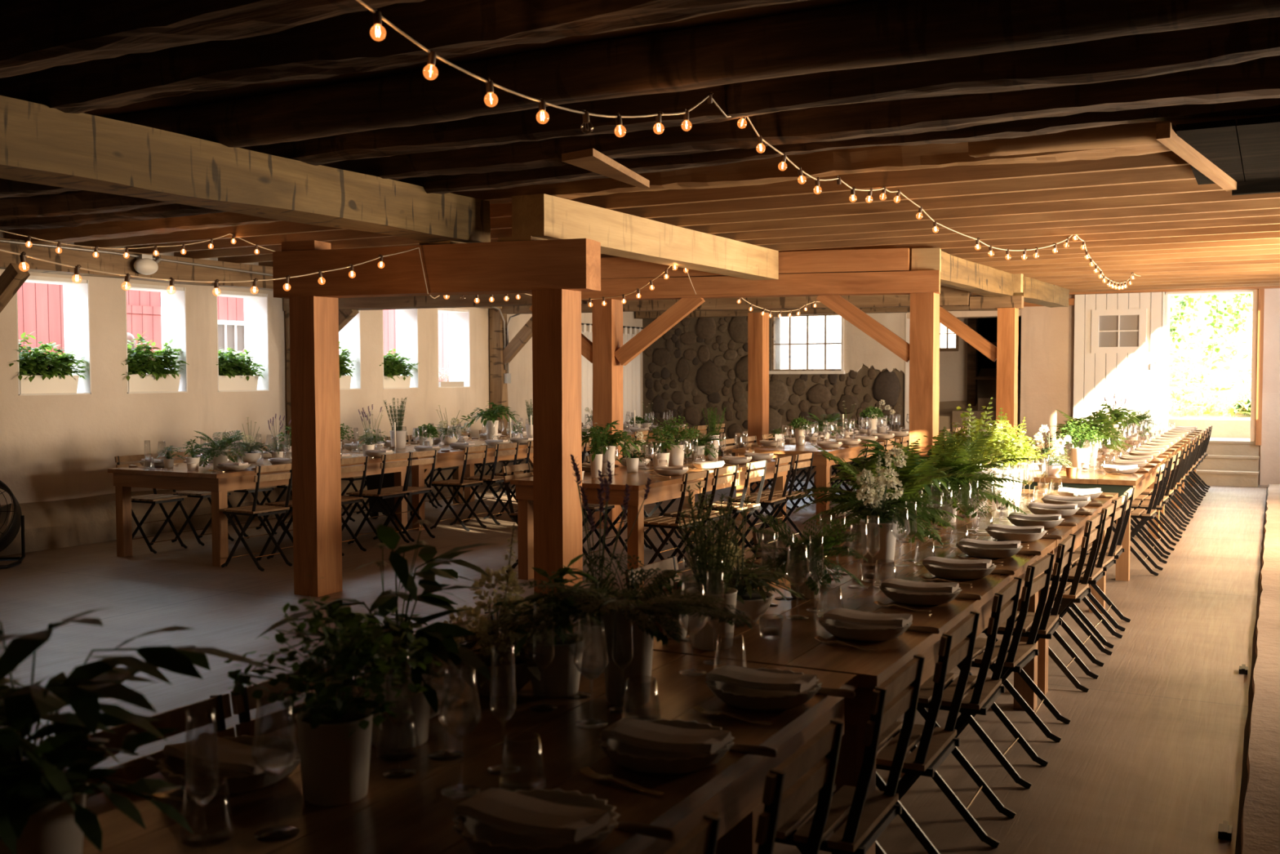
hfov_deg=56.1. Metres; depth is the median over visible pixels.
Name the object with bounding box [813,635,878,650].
fork
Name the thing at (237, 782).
bowl
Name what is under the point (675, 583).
knife
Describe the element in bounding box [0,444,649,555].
baseboard
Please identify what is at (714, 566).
folded napkin
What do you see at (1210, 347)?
ivy vine
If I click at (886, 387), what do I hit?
stone wall
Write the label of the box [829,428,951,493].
table
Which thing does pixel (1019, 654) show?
folding chair
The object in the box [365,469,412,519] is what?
bin
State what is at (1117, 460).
folded napkin
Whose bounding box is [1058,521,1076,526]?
knife
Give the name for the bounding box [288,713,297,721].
knife
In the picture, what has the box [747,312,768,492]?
timber post
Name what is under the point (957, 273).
timber beam
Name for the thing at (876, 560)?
water tumbler
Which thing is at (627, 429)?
table
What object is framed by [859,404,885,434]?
parsley
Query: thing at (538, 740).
water tumbler
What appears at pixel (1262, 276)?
joist
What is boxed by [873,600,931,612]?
fork
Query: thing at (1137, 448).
folded napkin
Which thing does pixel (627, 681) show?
water tumbler
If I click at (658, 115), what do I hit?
socket
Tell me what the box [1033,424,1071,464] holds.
flower arrangement
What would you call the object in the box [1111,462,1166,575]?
folding chair
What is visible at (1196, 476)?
folding chair
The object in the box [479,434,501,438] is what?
bowl
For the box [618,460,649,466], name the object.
bowl
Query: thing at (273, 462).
bowl
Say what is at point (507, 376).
junction box
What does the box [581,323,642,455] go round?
curtain
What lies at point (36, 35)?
joist
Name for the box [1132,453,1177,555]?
folding chair
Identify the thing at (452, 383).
flower box
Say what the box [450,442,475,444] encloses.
folded napkin
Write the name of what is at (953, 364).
wall
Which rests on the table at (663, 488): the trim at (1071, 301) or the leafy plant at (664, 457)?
the leafy plant at (664, 457)
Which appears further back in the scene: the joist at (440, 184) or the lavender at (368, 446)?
the lavender at (368, 446)
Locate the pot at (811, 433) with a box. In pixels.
[809,432,818,435]
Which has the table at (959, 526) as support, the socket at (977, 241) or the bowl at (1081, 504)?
the bowl at (1081, 504)
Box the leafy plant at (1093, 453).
[1044,411,1124,466]
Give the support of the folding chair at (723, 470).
on the floor at (1148, 759)
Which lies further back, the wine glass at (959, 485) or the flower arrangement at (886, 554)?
the wine glass at (959, 485)
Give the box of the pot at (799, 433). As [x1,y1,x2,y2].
[795,424,804,444]
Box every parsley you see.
[413,422,439,446]
[628,415,644,427]
[786,416,812,444]
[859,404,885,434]
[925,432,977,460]
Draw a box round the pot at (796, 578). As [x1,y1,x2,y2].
[788,555,823,599]
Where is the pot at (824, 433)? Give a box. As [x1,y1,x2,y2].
[818,426,830,439]
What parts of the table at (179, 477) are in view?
leg, leg, leg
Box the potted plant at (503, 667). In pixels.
[432,523,559,697]
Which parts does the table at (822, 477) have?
leg, leg, leg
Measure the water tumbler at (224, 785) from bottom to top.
0.098 m
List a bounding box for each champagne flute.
[185,706,219,851]
[382,646,416,778]
[487,643,519,773]
[529,601,557,711]
[608,604,636,712]
[679,555,698,641]
[702,570,726,664]
[760,531,777,606]
[806,534,826,611]
[863,515,881,582]
[902,501,918,561]
[939,488,954,543]
[967,480,979,529]
[1024,459,1035,500]
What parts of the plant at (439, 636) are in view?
pot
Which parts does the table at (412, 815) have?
leg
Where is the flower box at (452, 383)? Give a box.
[438,367,467,386]
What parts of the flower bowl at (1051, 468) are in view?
pot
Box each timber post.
[288,296,342,596]
[532,288,582,594]
[592,298,623,528]
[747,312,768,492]
[909,292,939,489]
[995,307,1018,463]
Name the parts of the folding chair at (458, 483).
seat, seat frame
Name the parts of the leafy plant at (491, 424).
pot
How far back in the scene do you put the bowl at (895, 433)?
15.10 m
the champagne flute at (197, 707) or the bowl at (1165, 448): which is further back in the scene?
the bowl at (1165, 448)
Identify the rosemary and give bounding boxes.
[383,396,407,448]
[525,400,533,437]
[584,425,608,477]
[675,481,754,650]
[702,406,727,458]
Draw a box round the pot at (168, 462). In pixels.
[163,457,173,467]
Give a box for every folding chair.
[79,693,235,798]
[114,453,187,553]
[167,449,234,545]
[218,462,292,571]
[227,447,276,538]
[230,663,352,736]
[252,444,293,530]
[265,499,293,559]
[340,440,370,521]
[340,455,368,555]
[346,452,412,544]
[352,439,386,515]
[377,449,437,542]
[385,435,437,508]
[409,435,461,506]
[413,611,500,672]
[430,444,488,531]
[453,431,498,500]
[462,442,519,524]
[479,429,525,495]
[495,440,533,516]
[502,462,532,572]
[505,426,532,489]
[537,581,599,629]
[581,422,590,462]
[582,435,592,463]
[582,502,616,563]
[586,455,652,552]
[622,448,683,544]
[624,555,679,591]
[632,430,649,458]
[638,429,669,460]
[644,469,709,574]
[648,426,690,455]
[663,464,737,568]
[664,810,720,853]
[688,422,726,455]
[689,424,708,450]
[697,459,767,559]
[697,537,735,564]
[720,438,766,517]
[732,455,793,547]
[741,435,791,510]
[750,452,813,545]
[752,522,789,559]
[754,717,844,853]
[761,433,808,507]
[774,653,924,853]
[779,431,816,502]
[804,429,842,493]
[811,610,979,853]
[830,429,854,490]
[830,440,879,519]
[831,506,858,528]
[833,426,866,485]
[845,437,896,515]
[869,435,909,468]
[896,576,1022,848]
[940,428,951,444]
[943,552,1054,788]
[952,426,961,435]
[978,533,1075,742]
[1035,444,1045,454]
[1044,441,1054,451]
[1048,512,1103,692]
[1049,502,1116,666]
[1061,494,1127,648]
[1072,487,1134,631]
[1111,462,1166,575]
[1114,457,1171,563]
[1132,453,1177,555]
[1137,449,1182,545]
[1142,446,1185,537]
[1146,443,1189,530]
[1165,440,1193,524]
[1169,438,1195,518]
[1170,435,1199,512]
[1181,433,1202,507]
[1184,431,1204,502]
[1185,429,1208,497]
[1188,427,1210,493]
[1191,425,1212,489]
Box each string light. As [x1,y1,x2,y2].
[0,230,275,256]
[0,247,428,293]
[355,0,1138,288]
[429,264,696,306]
[737,297,819,316]
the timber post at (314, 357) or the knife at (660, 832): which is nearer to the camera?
the knife at (660, 832)
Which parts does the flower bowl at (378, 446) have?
pot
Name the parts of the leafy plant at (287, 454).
pot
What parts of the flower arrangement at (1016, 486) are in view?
pot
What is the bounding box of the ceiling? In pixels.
[83,0,865,117]
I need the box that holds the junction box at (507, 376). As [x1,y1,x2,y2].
[503,314,519,383]
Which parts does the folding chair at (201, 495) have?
seat frame, seat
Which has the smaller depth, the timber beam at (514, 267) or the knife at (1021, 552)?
the knife at (1021, 552)
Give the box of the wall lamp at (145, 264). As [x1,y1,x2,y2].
[133,253,161,275]
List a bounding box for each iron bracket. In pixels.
[1217,820,1232,840]
[1239,663,1248,674]
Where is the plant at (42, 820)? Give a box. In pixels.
[0,606,275,853]
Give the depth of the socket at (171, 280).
6.24 m
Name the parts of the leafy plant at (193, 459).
pot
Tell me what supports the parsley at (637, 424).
on the table at (627, 429)
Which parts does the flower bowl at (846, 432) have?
pot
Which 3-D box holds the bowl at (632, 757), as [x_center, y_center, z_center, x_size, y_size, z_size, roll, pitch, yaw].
[0.053,0.658,2.454,0.280,0.045,0.280,0,3,6]
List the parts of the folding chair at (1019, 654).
seat frame, seat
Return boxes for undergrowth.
[1168,294,1253,415]
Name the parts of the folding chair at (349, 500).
seat frame, seat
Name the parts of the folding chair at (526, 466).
seat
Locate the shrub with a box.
[1227,394,1250,417]
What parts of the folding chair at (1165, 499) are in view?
seat, seat frame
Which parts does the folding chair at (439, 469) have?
seat frame, seat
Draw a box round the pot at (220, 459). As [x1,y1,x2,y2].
[211,448,228,467]
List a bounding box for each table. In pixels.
[81,650,857,853]
[107,453,407,566]
[341,440,533,530]
[464,433,634,502]
[510,455,789,587]
[564,528,1056,853]
[581,426,706,447]
[732,437,899,525]
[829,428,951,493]
[902,488,1118,694]
[1022,453,1168,581]
[1097,439,1188,531]
[1122,430,1200,503]
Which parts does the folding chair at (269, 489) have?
seat frame, seat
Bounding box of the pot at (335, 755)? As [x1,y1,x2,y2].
[294,703,373,805]
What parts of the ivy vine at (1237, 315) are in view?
stem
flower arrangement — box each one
[584,407,592,426]
[618,431,648,472]
[840,446,924,563]
[871,399,895,432]
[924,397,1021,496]
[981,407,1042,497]
[992,416,1063,492]
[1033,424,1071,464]
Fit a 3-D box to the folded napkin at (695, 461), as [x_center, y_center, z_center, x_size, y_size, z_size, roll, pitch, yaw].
[0.572,0.295,10.067,0.245,0.028,0.119,1,3,25]
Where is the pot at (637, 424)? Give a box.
[632,420,640,427]
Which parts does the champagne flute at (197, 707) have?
stem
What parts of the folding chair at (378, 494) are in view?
seat, seat frame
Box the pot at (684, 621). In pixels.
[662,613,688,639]
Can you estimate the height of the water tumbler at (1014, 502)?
0.098 m
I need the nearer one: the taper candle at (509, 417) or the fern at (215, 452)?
the fern at (215, 452)
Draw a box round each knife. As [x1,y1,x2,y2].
[103,777,193,801]
[128,464,146,467]
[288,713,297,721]
[434,663,460,674]
[613,821,674,839]
[674,581,692,587]
[728,743,777,757]
[745,560,777,567]
[817,687,855,697]
[906,625,939,633]
[955,593,981,599]
[991,568,1014,575]
[1017,550,1040,555]
[1041,534,1062,539]
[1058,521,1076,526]
[1074,511,1093,515]
[1086,502,1102,506]
[1098,494,1113,497]
[1135,470,1148,472]
[1150,460,1160,462]
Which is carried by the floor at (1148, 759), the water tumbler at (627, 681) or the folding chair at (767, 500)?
the folding chair at (767, 500)
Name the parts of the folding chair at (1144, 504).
seat, seat frame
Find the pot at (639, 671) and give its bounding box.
[600,596,656,706]
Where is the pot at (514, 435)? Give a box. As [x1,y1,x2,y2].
[512,433,519,437]
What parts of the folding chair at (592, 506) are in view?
seat, seat frame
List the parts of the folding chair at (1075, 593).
seat, seat frame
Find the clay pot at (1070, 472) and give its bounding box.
[1065,466,1076,476]
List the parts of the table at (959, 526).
leg, leg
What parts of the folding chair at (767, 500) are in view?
seat, seat frame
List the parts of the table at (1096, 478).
leg, leg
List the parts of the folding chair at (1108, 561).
seat, seat frame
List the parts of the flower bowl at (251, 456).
pot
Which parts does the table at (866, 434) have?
leg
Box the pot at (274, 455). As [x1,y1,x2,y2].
[271,450,283,457]
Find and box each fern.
[187,430,248,467]
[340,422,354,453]
[486,552,756,706]
[649,413,699,465]
[680,428,723,461]
[744,513,867,599]
[783,439,979,545]
[806,412,844,439]
[886,426,1037,523]
[1048,408,1133,454]
[1049,413,1108,468]
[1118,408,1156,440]
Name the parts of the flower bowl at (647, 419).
pot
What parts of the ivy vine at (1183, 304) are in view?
stem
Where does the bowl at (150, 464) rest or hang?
on the table at (179, 477)
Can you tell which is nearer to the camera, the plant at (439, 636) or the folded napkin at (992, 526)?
the plant at (439, 636)
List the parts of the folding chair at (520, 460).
seat frame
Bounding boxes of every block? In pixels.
[281,240,331,251]
[418,240,466,244]
[497,235,547,241]
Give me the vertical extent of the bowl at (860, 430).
0.045 m
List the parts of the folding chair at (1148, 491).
seat frame, seat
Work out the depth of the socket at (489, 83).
3.82 m
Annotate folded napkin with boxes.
[141,457,163,462]
[162,732,293,775]
[217,462,248,466]
[270,457,291,461]
[335,685,448,702]
[340,453,350,456]
[344,443,361,445]
[364,449,392,452]
[413,445,439,448]
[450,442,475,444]
[453,787,610,842]
[473,636,499,648]
[484,439,507,441]
[511,437,533,439]
[582,462,591,466]
[600,718,731,754]
[619,457,650,461]
[629,426,648,429]
[653,466,688,470]
[692,460,724,463]
[699,565,763,576]
[706,664,817,693]
[721,455,751,459]
[744,452,773,455]
[757,543,813,555]
[759,439,782,442]
[804,434,823,436]
[804,528,860,537]
[817,441,841,444]
[822,608,912,626]
[836,438,860,440]
[854,435,877,438]
[872,433,894,435]
[880,577,959,592]
[887,431,908,432]
[922,555,991,568]
[958,537,1020,548]
[987,524,1044,532]
[1008,512,1061,519]
[1017,462,1043,465]
[1028,502,1077,509]
[1044,494,1089,501]
[1057,487,1100,493]
[1103,464,1137,468]
[1113,458,1146,462]
[1121,454,1152,458]
[1130,450,1159,453]
[1136,447,1164,450]
[1141,444,1168,447]
[1146,441,1172,444]
[1151,439,1176,441]
[1155,436,1180,439]
[1160,434,1184,436]
[1165,431,1188,434]
[1168,429,1191,431]
[1173,427,1193,430]
[1176,426,1196,427]
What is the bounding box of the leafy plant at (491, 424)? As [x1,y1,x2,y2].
[460,400,519,439]
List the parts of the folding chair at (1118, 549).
seat frame, seat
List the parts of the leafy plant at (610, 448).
pot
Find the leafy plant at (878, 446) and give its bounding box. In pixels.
[827,439,955,536]
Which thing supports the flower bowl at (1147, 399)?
on the table at (1157, 432)
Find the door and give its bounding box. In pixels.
[1073,292,1164,430]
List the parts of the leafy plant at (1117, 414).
pot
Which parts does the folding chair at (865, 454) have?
seat, seat frame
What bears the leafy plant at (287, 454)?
on the table at (179, 477)
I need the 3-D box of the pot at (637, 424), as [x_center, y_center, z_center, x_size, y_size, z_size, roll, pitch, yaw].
[-0.047,-0.018,17.015,0.123,0.133,0.122,0,3,12]
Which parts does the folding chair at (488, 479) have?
seat, seat frame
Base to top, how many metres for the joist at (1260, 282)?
0.230 m
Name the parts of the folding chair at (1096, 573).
seat, seat frame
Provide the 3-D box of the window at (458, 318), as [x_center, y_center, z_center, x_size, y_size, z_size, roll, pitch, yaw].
[-2.672,-1.071,16.343,0.352,1.072,0.722,1,3,28]
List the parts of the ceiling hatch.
cross rail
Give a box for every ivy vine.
[1169,295,1212,342]
[1196,294,1231,365]
[1220,293,1253,334]
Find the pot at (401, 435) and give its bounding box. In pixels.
[390,430,406,448]
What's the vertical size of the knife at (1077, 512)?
0.021 m
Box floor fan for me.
[0,480,25,568]
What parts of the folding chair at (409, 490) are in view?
seat, seat frame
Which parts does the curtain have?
rod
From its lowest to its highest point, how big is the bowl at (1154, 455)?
0.045 m
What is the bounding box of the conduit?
[0,239,506,369]
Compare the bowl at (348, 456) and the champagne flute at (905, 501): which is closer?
the champagne flute at (905, 501)
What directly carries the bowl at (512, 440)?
on the table at (455, 457)
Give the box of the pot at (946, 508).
[930,489,956,523]
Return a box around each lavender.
[263,413,291,457]
[355,404,384,456]
[542,453,653,672]
[1102,392,1132,443]
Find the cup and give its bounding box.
[186,462,196,471]
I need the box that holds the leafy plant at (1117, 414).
[1082,402,1142,448]
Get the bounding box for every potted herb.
[157,445,185,467]
[505,422,527,437]
[640,569,695,639]
[767,427,788,440]
[804,421,823,435]
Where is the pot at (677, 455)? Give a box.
[666,444,684,465]
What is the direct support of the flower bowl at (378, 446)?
on the table at (455, 457)
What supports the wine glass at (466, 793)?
on the table at (412, 815)
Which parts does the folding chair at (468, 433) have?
seat frame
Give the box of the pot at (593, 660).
[573,617,604,672]
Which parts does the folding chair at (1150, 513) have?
seat, seat frame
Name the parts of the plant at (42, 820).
pot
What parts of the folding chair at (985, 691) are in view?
seat, seat frame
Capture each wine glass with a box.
[250,694,299,841]
[426,641,465,759]
[439,665,481,797]
[560,612,592,697]
[573,617,609,727]
[677,582,707,675]
[773,531,796,599]
[785,545,809,618]
[828,514,847,575]
[847,524,869,587]
[890,508,910,565]
[926,494,944,547]
[956,484,973,533]
[979,476,995,520]
[1017,464,1031,502]
[1034,457,1046,494]
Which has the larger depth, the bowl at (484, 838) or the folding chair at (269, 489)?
the folding chair at (269, 489)
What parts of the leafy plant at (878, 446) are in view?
pot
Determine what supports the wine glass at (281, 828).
on the table at (412, 815)
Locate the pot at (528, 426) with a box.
[525,424,533,437]
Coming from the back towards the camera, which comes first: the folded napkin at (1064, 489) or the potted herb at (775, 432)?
the potted herb at (775, 432)
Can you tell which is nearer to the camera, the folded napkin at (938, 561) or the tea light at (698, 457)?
the folded napkin at (938, 561)
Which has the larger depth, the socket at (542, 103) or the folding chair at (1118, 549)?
the folding chair at (1118, 549)
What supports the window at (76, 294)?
in the wall at (53, 447)
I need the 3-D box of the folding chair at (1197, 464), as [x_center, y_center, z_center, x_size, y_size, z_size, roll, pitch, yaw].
[6.569,0.479,14.550,0.468,0.847,0.400,1,3,28]
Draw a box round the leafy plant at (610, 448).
[581,420,648,475]
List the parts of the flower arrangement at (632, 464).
pot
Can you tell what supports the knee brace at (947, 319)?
attached to the timber post at (1007, 338)
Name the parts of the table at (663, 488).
leg, leg, leg, leg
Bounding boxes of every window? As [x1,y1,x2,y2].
[15,275,91,395]
[124,282,187,393]
[216,289,269,391]
[338,310,361,389]
[382,308,418,388]
[437,307,470,387]
[768,314,845,373]
[939,318,959,351]
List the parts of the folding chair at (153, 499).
seat frame, seat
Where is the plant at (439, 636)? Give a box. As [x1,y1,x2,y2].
[246,524,498,749]
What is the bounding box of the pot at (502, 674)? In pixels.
[459,647,534,697]
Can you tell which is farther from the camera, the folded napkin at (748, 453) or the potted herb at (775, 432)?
the potted herb at (775, 432)
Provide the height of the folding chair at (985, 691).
0.847 m
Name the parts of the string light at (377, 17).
bulb, bulb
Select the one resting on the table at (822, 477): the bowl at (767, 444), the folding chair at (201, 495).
the bowl at (767, 444)
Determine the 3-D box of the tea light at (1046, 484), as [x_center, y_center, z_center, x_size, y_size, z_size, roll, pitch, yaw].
[2.685,0.403,7.997,0.074,0.063,0.073,1,3,28]
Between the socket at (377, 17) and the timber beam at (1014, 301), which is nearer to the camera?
the socket at (377, 17)
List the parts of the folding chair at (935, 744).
seat frame, seat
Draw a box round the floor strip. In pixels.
[1240,484,1279,853]
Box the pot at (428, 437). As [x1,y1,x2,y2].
[419,431,432,446]
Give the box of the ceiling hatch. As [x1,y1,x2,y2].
[1155,115,1279,195]
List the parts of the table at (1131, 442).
leg, leg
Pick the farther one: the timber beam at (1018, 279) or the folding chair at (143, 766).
the timber beam at (1018, 279)
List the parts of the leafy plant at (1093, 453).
pot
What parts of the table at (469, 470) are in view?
leg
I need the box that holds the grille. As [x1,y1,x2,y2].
[0,484,13,536]
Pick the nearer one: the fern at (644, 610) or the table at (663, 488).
the fern at (644, 610)
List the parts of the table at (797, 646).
leg, leg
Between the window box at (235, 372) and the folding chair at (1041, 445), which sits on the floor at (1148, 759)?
the folding chair at (1041, 445)
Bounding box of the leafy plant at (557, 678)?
[484,552,602,697]
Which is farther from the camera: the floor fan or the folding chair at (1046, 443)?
the folding chair at (1046, 443)
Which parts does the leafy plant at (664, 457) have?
pot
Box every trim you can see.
[966,317,996,406]
[1023,297,1075,306]
[1069,285,1279,294]
[1162,288,1258,441]
[1255,288,1264,445]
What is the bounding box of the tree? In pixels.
[1168,293,1253,417]
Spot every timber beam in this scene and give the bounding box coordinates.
[0,95,490,243]
[0,238,502,308]
[272,238,600,298]
[283,293,586,311]
[488,285,971,314]
[511,193,778,279]
[581,270,940,301]
[600,248,910,279]
[635,306,1020,319]
[911,248,941,272]
[940,250,1013,297]
[969,295,1023,309]
[1013,273,1023,293]
[1013,275,1069,307]
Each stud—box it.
[284,311,291,445]
[488,309,508,435]
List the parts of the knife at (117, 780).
handle, blade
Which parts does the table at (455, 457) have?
leg, leg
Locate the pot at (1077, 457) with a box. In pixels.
[1070,447,1090,468]
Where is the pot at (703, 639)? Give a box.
[685,585,737,650]
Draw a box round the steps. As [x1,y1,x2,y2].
[1186,439,1259,487]
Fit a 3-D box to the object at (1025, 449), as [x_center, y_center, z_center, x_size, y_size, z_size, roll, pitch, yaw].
[2.286,0.160,7.704,0.598,0.575,0.435,1,3,23]
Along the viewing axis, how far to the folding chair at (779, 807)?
2.31 m
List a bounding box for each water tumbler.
[179,775,234,847]
[375,705,419,761]
[499,733,546,791]
[511,656,545,701]
[622,676,660,719]
[713,634,746,669]
[816,585,843,617]
[873,560,897,588]
[913,540,935,565]
[949,524,968,547]
[975,512,993,533]
[999,502,1016,520]
[1018,493,1034,510]
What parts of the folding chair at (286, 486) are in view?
seat frame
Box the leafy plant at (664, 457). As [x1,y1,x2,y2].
[643,427,681,467]
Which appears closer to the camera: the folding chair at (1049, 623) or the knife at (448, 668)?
the knife at (448, 668)
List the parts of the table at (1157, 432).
leg, leg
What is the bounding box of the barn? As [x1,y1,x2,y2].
[17,282,448,381]
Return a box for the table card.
[774,434,784,445]
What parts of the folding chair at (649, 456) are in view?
seat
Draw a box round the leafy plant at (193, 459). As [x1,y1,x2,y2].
[177,438,208,469]
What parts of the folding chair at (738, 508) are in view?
seat, seat frame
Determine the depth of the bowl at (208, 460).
10.90 m
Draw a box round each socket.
[19,251,26,262]
[26,235,31,241]
[57,240,61,248]
[74,264,81,275]
[93,245,98,252]
[124,273,130,282]
[168,277,174,286]
[213,279,219,288]
[252,278,258,286]
[284,275,290,284]
[317,270,322,278]
[348,263,354,271]
[369,8,382,26]
[378,254,382,262]
[427,49,435,66]
[485,77,493,93]
[537,97,546,112]
[581,109,589,123]
[615,112,622,126]
[655,111,663,123]
[683,108,688,121]
[755,134,762,144]
[781,152,786,162]
[797,166,803,176]
[814,177,819,186]
[850,186,855,195]
[867,187,872,195]
[881,186,886,194]
[896,189,900,196]
[918,205,922,213]
[932,220,937,226]
[975,237,979,244]
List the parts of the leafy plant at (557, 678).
pot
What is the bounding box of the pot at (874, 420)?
[866,413,877,434]
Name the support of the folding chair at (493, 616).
on the floor at (1148, 759)
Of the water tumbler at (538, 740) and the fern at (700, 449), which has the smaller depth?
the water tumbler at (538, 740)
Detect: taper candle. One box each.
[391,422,395,450]
[509,417,511,439]
[530,414,532,436]
[633,409,635,426]
[842,413,844,435]
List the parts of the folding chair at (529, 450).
seat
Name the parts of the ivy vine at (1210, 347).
stem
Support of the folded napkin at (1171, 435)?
on the bowl at (1181, 437)
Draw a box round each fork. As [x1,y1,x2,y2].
[452,694,475,703]
[577,766,666,796]
[692,705,773,725]
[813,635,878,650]
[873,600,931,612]
[919,575,972,584]
[955,555,1003,562]
[1104,471,1132,475]
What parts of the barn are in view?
door rail, barn door, pane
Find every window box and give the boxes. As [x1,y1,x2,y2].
[8,331,88,394]
[122,333,188,391]
[215,346,265,390]
[338,341,357,388]
[378,348,418,387]
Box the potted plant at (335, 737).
[223,575,441,805]
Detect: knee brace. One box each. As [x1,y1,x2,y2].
[0,262,30,312]
[338,309,359,331]
[502,316,532,365]
[528,305,592,363]
[614,297,705,365]
[816,294,909,362]
[939,306,996,361]
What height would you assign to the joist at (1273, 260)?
0.230 m
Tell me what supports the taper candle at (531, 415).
on the table at (469, 470)
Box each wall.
[0,230,642,505]
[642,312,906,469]
[644,315,902,469]
[844,288,1279,484]
[939,318,967,436]
[977,316,1021,375]
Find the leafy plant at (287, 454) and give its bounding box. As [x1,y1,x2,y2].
[275,426,291,458]
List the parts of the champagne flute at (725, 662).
stem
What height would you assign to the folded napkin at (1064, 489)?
0.028 m
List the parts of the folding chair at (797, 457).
seat, seat frame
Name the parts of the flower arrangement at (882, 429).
pot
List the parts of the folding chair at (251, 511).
seat, seat frame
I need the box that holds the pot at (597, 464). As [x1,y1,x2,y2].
[589,453,602,477]
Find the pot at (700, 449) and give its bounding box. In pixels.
[690,445,704,461]
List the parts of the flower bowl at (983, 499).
pot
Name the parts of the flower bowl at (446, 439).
pot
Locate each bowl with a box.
[138,461,164,466]
[155,734,300,794]
[199,457,213,462]
[215,463,250,471]
[228,417,274,462]
[260,453,271,457]
[268,460,291,464]
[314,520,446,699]
[335,682,456,719]
[340,454,351,458]
[343,444,362,449]
[358,409,390,449]
[364,451,394,457]
[383,441,406,446]
[413,447,441,451]
[418,439,441,444]
[435,406,471,444]
[448,444,475,448]
[452,787,620,853]
[457,436,468,441]
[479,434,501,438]
[484,440,510,445]
[506,432,526,436]
[510,439,533,443]
[582,466,591,471]
[588,422,625,464]
[596,718,734,773]
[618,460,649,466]
[622,424,631,427]
[629,428,649,431]
[640,400,656,427]
[653,468,688,475]
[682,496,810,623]
[692,462,724,468]
[705,667,822,710]
[720,457,751,464]
[744,454,773,460]
[756,551,821,562]
[759,441,785,446]
[784,439,795,443]
[803,531,860,547]
[804,436,822,440]
[817,443,843,448]
[818,611,912,640]
[829,433,842,437]
[835,400,861,437]
[835,440,861,444]
[836,431,858,435]
[844,521,861,531]
[853,429,866,432]
[853,437,878,441]
[872,435,894,439]
[879,581,962,604]
[888,432,909,435]
[906,501,931,507]
[923,558,996,579]
[955,540,1022,558]
[958,426,1009,515]
[985,528,1046,542]
[1006,515,1063,528]
[1014,464,1039,470]
[1024,430,1072,475]
[1026,505,1079,516]
[1040,497,1090,507]
[1053,451,1071,455]
[1055,489,1102,499]
[1096,408,1123,454]
[1102,466,1139,473]
[1111,461,1148,467]
[1119,457,1153,462]
[1128,452,1159,457]
[1134,448,1165,454]
[1136,399,1154,435]
[1139,446,1168,451]
[1145,443,1173,448]
[1150,440,1177,444]
[1160,435,1186,439]
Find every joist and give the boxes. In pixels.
[0,0,426,78]
[0,0,808,113]
[0,17,1279,198]
[0,55,1279,220]
[0,97,1279,230]
[4,142,1171,244]
[74,144,1240,248]
[106,0,1279,147]
[125,164,1195,253]
[173,179,1224,258]
[217,190,1279,263]
[258,198,1279,266]
[600,215,1279,257]
[739,208,1279,245]
[778,223,1279,252]
[910,231,1279,256]
[910,238,1279,262]
[910,244,1279,265]
[910,248,1279,270]
[910,253,1279,271]
[968,113,1279,157]
[971,280,1279,293]
[971,283,1279,295]
[1001,258,1279,274]
[1022,263,1279,277]
[1031,267,1279,279]
[1038,270,1279,282]
[1046,274,1279,285]
[1057,277,1279,288]
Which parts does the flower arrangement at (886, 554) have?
pot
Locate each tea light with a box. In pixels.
[388,446,395,452]
[694,456,702,460]
[759,613,783,639]
[820,436,826,441]
[861,562,880,581]
[995,499,1008,511]
[1037,482,1048,491]
[1080,462,1090,471]
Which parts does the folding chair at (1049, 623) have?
seat frame, seat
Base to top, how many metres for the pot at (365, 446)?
0.114 m
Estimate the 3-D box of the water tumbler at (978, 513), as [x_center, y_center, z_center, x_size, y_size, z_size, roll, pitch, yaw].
[1.719,0.475,5.989,0.089,0.098,0.089,-1,3,-20]
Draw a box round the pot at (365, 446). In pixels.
[361,444,374,456]
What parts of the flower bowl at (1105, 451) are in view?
pot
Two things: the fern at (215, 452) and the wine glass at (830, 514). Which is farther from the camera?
the fern at (215, 452)
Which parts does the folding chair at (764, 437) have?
seat frame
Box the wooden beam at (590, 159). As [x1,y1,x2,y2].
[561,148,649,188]
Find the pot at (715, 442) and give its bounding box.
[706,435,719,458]
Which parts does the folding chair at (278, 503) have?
seat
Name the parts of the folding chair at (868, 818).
seat, seat frame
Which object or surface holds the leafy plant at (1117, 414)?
on the table at (1131, 442)
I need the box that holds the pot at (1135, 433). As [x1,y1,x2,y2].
[1124,424,1138,440]
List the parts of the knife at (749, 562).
handle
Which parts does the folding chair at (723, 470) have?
seat, seat frame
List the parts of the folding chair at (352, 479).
seat frame, seat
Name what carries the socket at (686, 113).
attached to the string light at (377, 17)
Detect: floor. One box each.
[0,468,1268,853]
[951,397,1020,468]
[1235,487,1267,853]
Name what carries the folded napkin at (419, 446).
on the bowl at (417, 449)
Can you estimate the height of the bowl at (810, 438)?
0.045 m
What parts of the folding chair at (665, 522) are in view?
seat, seat frame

